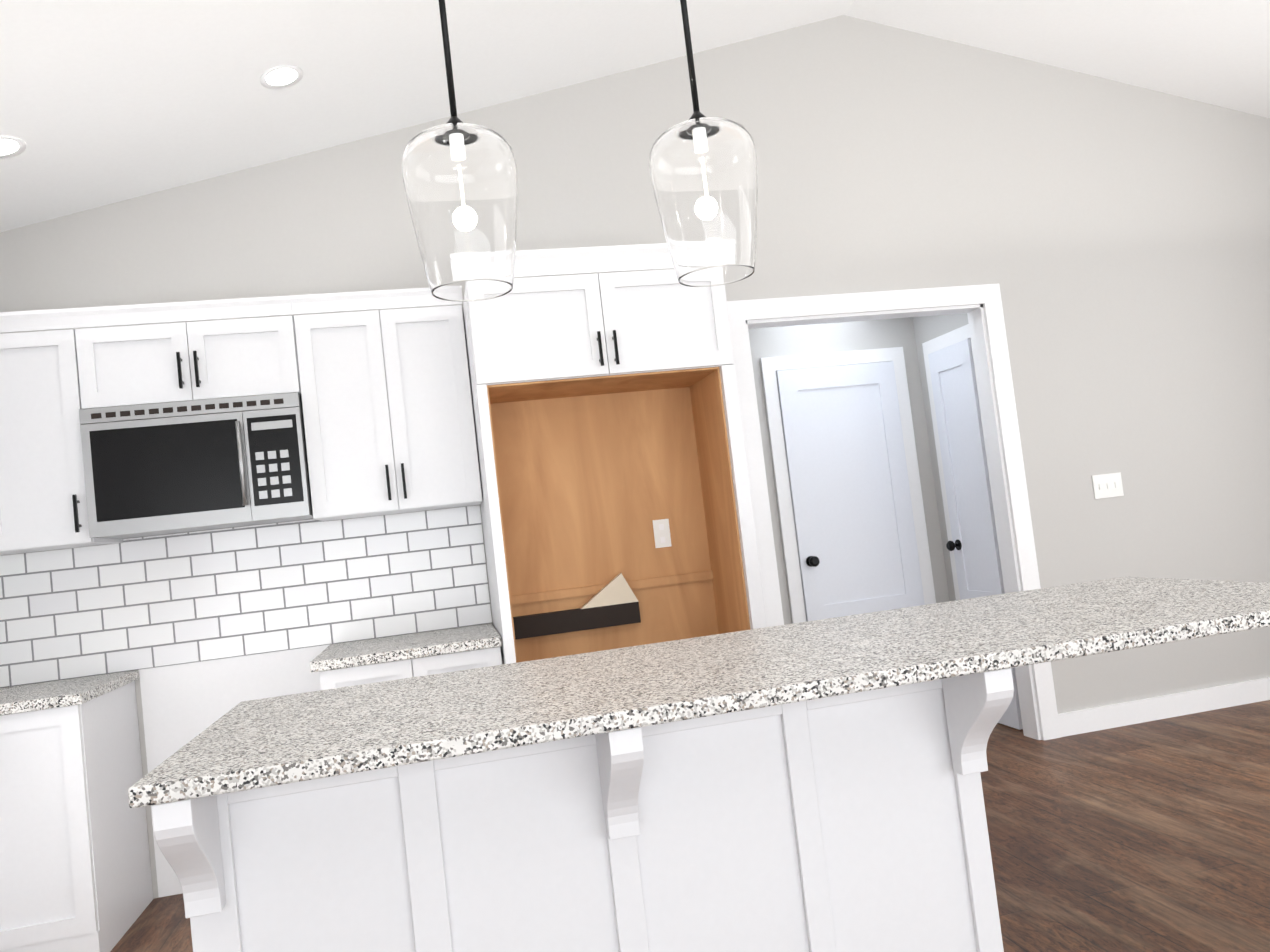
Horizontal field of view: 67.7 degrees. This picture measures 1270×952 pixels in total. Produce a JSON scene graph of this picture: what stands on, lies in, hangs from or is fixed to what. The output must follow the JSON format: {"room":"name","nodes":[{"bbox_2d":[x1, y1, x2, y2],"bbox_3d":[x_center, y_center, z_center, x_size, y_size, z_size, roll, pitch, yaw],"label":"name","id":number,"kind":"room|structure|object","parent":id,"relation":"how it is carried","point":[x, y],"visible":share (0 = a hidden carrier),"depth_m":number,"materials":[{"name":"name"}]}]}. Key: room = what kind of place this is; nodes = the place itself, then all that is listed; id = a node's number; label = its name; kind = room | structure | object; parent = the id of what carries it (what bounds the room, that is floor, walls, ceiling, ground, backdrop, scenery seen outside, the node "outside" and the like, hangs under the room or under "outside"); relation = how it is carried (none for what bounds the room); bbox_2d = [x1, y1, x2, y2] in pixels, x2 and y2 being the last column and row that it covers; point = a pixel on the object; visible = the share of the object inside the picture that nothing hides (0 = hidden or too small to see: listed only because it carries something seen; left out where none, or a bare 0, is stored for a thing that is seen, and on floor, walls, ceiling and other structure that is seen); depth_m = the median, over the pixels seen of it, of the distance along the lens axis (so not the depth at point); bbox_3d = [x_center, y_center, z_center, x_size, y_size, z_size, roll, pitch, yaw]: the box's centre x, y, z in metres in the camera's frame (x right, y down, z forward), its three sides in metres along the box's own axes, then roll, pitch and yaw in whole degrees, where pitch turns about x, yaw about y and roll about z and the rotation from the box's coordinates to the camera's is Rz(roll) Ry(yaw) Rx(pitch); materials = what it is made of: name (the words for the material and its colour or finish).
{"room":"kitchen","nodes":[
{"label":"kitchen","id":0,"kind":"room"},
{"bbox_2d":[0,15,1269,898],"bbox_3d":[1.265,-0.503,4.683,9.210,3.730,0.120,-6,-3,-12],"label":"wall","id":1,"kind":"structure","parent":0,"point":[1113,237],"depth_m":4.76,"materials":[{"name":"paint"}]},
{"bbox_2d":[0,308,122,554],"bbox_3d":[-2.307,-0.155,3.657,0.418,0.876,0.394,-6,-3,-12],"label":"upper cabinet","id":2,"kind":"object","parent":1,"relation":"attached to","point":[43,504],"depth_m":3.53,"materials":[{"name":"white wood"}]},
{"bbox_2d":[76,311,303,408],"bbox_3d":[-1.751,-0.430,3.815,0.786,0.311,0.350,-6,-3,-12],"label":"upper cabinet","id":3,"kind":"object","parent":1,"relation":"attached to","point":[136,364],"depth_m":3.64,"materials":[{"name":"white wood"}]},
{"bbox_2d":[79,392,312,538],"bbox_3d":[-1.697,-0.036,3.754,0.777,0.480,0.431,-6,-3,-12],"label":"microwave","id":4,"kind":"object","parent":3,"relation":"attached to","point":[154,469],"visible":0.98,"depth_m":3.58,"materials":[{"name":"silver metal"}]},
{"bbox_2d":[139,645,328,896],"bbox_3d":[-1.602,1.202,3.901,0.745,0.912,0.002,-6,-3,-12],"label":"wall","id":5,"kind":"structure","parent":1,"relation":"attached to","point":[183,704],"depth_m":3.88,"materials":[{"name":"white paint"}]},
{"bbox_2d":[296,299,482,520],"bbox_3d":[-1.017,-0.255,3.952,0.660,0.811,0.350,-6,-3,-12],"label":"upper cabinet","id":6,"kind":"object","parent":1,"relation":"attached to","point":[388,414],"depth_m":3.78,"materials":[{"name":"white wood"}]},
{"bbox_2d":[727,283,1060,739],"bbox_3d":[1.238,0.235,4.611,1.450,2.265,0.141,-6,-3,-12],"label":"trim","id":7,"kind":"structure","parent":1,"relation":"attached to","point":[981,306],"depth_m":4.67,"materials":[{"name":"white wood"}]},
{"bbox_2d":[1092,472,1123,498],"bbox_3d":[2.402,0.049,4.807,0.165,0.120,0.010,-6,-3,-12],"label":"switch plate","id":8,"kind":"object","parent":1,"relation":"attached to","point":[1107,485],"visible":1,"depth_m":4.80,"materials":[{"name":"plastic"}]},
{"bbox_2d":[1058,677,1269,736],"bbox_3d":[3.957,1.033,5.049,3.865,0.110,0.015,-6,-3,-12],"label":"baseboard","id":9,"kind":"structure","parent":1,"relation":"attached to","point":[1151,709],"depth_m":4.74,"materials":[{"name":"white wood"}]},
{"bbox_2d":[0,0,1269,231],"bbox_3d":[1.896,-2.078,0.955,9.210,1.214,7.890,-6,-3,-12],"label":"ceiling","id":10,"kind":"structure","parent":0,"point":[104,102],"depth_m":3.76,"materials":[{"name":"paint"}]},
{"bbox_2d":[0,136,25,158],"bbox_3d":[-2.194,-1.135,3.273,0.153,0.040,0.156,-6,-3,-12],"label":"recessed light","id":11,"kind":"object","parent":10,"relation":"in","point":[14,146],"visible":1,"depth_m":3.29,"materials":[{"name":"white plastic"}]},
{"bbox_2d":[260,65,302,88],"bbox_3d":[-1.292,-1.458,3.462,0.153,0.040,0.156,-6,-3,-12],"label":"recessed light","id":12,"kind":"object","parent":10,"relation":"in","point":[285,76],"visible":1,"depth_m":3.46,"materials":[{"name":"white plastic"}]},
{"bbox_2d":[401,0,517,300],"bbox_3d":[-0.466,-1.100,2.315,0.276,1.319,0.276,-6,-3,-12],"label":"pendant light","id":13,"kind":"object","parent":10,"relation":"hanging from","point":[459,177],"visible":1,"depth_m":2.19,"materials":[{"name":"clear glass"}]},
{"bbox_2d":[649,0,757,286],"bbox_3d":[0.124,-1.235,2.446,0.276,1.466,0.276,-6,-3,-12],"label":"pendant light","id":14,"kind":"object","parent":10,"relation":"hanging from","point":[703,169],"visible":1,"depth_m":2.32,"materials":[{"name":"clear glass"}]},
{"bbox_2d":[110,700,1269,951],"bbox_3d":[2.147,1.142,1.340,9.210,0.080,9.020,-6,-3,-12],"label":"floor","id":15,"kind":"structure","parent":0,"point":[1148,836],"depth_m":3.33,"materials":[{"name":"brown wood"}]},
{"bbox_2d":[0,681,152,951],"bbox_3d":[-2.099,1.256,3.461,0.377,0.876,0.650,-6,-3,-12],"label":"base cabinet","id":16,"kind":"object","parent":15,"relation":"on","point":[75,871],"visible":0.83,"depth_m":3.17,"materials":[{"name":"white wood"}]},
{"bbox_2d":[0,670,139,714],"bbox_3d":[-2.237,0.854,2.540,0.987,0.218,2.455,-6,-3,-12],"label":"countertop","id":17,"kind":"structure","parent":16,"relation":"on","point":[46,695],"depth_m":3.39,"materials":[{"name":"stone"}]},
{"bbox_2d":[319,646,501,689],"bbox_3d":[-0.829,1.125,3.734,0.655,0.876,0.646,-6,-3,-12],"label":"base cabinet","id":18,"kind":"object","parent":15,"relation":"on","point":[399,669],"visible":0.15,"depth_m":3.48,"materials":[{"name":"white wood"}]},
{"bbox_2d":[310,623,501,671],"bbox_3d":[-0.892,0.673,3.760,0.683,0.037,0.637,-6,-3,-12],"label":"countertop","id":19,"kind":"structure","parent":18,"relation":"on","point":[396,648],"depth_m":3.52,"materials":[{"name":"stone"}]},
{"bbox_2d":[151,668,1013,951],"bbox_3d":[-0.064,0.960,2.247,1.700,0.876,0.890,-6,-3,-12],"label":"kitchen island","id":20,"kind":"object","parent":15,"relation":"on","point":[854,822],"visible":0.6,"depth_m":2.01,"materials":[{"name":"white wood"}]},
{"bbox_2d":[128,577,1269,807],"bbox_3d":[0.376,0.456,2.396,2.780,0.036,0.950,-6,-3,-12],"label":"island countertop","id":21,"kind":"structure","parent":20,"relation":"on","point":[262,743],"depth_m":2.11,"materials":[{"name":"stone"}]},
{"bbox_2d":[463,243,766,664],"bbox_3d":[-0.084,0.316,3.891,1.118,2.330,0.759,-6,-3,-12],"label":"enclosure","id":22,"kind":"object","parent":15,"relation":"on","point":[607,418],"visible":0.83,"depth_m":3.94,"materials":[{"name":"white wood"}]},
{"bbox_2d":[652,519,671,547],"bbox_3d":[0.116,0.247,4.069,0.070,0.120,0.007,-6,-3,-12],"label":"outlet","id":23,"kind":"object","parent":22,"relation":"attached to","point":[661,529],"visible":1,"depth_m":4.07,"materials":[{"name":"plastic"}]},
{"bbox_2d":[748,313,968,624],"bbox_3d":[1.152,0.150,5.071,1.800,2.500,0.780,-6,-3,-12],"label":"wall","id":24,"kind":"structure","parent":0,"point":[910,335],"depth_m":5.45,"materials":[{"name":"paint"}]},
{"bbox_2d":[760,347,935,623],"bbox_3d":[1.249,0.346,5.358,0.870,2.120,0.020,-6,-3,-12],"label":"door frame","id":25,"kind":"structure","parent":24,"relation":"attached to","point":[770,366],"depth_m":5.36,"materials":[{"name":"white wood"}]},
{"bbox_2d":[776,361,924,620],"bbox_3d":[1.262,0.379,5.316,0.710,2.030,0.101,-6,-3,-12],"label":"door","id":26,"kind":"structure","parent":24,"relation":"in","point":[850,495],"depth_m":5.35,"materials":[{"name":"white wood"}]},
{"bbox_2d":[922,324,1022,726],"bbox_3d":[1.832,0.268,5.099,0.020,2.115,0.560,-6,-3,-12],"label":"door frame","id":27,"kind":"structure","parent":24,"relation":"attached to","point":[962,333],"depth_m":5.35,"materials":[{"name":"white wood"}]},
{"bbox_2d":[928,338,1022,729],"bbox_3d":[1.796,0.306,5.088,0.101,2.030,0.410,-6,-3,-12],"label":"door","id":28,"kind":"structure","parent":24,"relation":"in","point":[973,544],"depth_m":5.09,"materials":[{"name":"white wood"}]},
{"bbox_3d":[-2.335,0.157,-0.022,0.120,2.750,7.770,-6,-3,-12],"label":"wall","id":29,"kind":"structure","parent":0,"visible":0},
{"bbox_2d":[0,505,491,687],"bbox_3d":[-1.816,0.498,3.907,2.385,0.533,0.006,-6,-3,-12],"label":"backsplash","id":30,"kind":"structure","parent":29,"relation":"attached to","point":[131,604],"depth_m":3.92,"materials":[{"name":"tile"}]}
]}

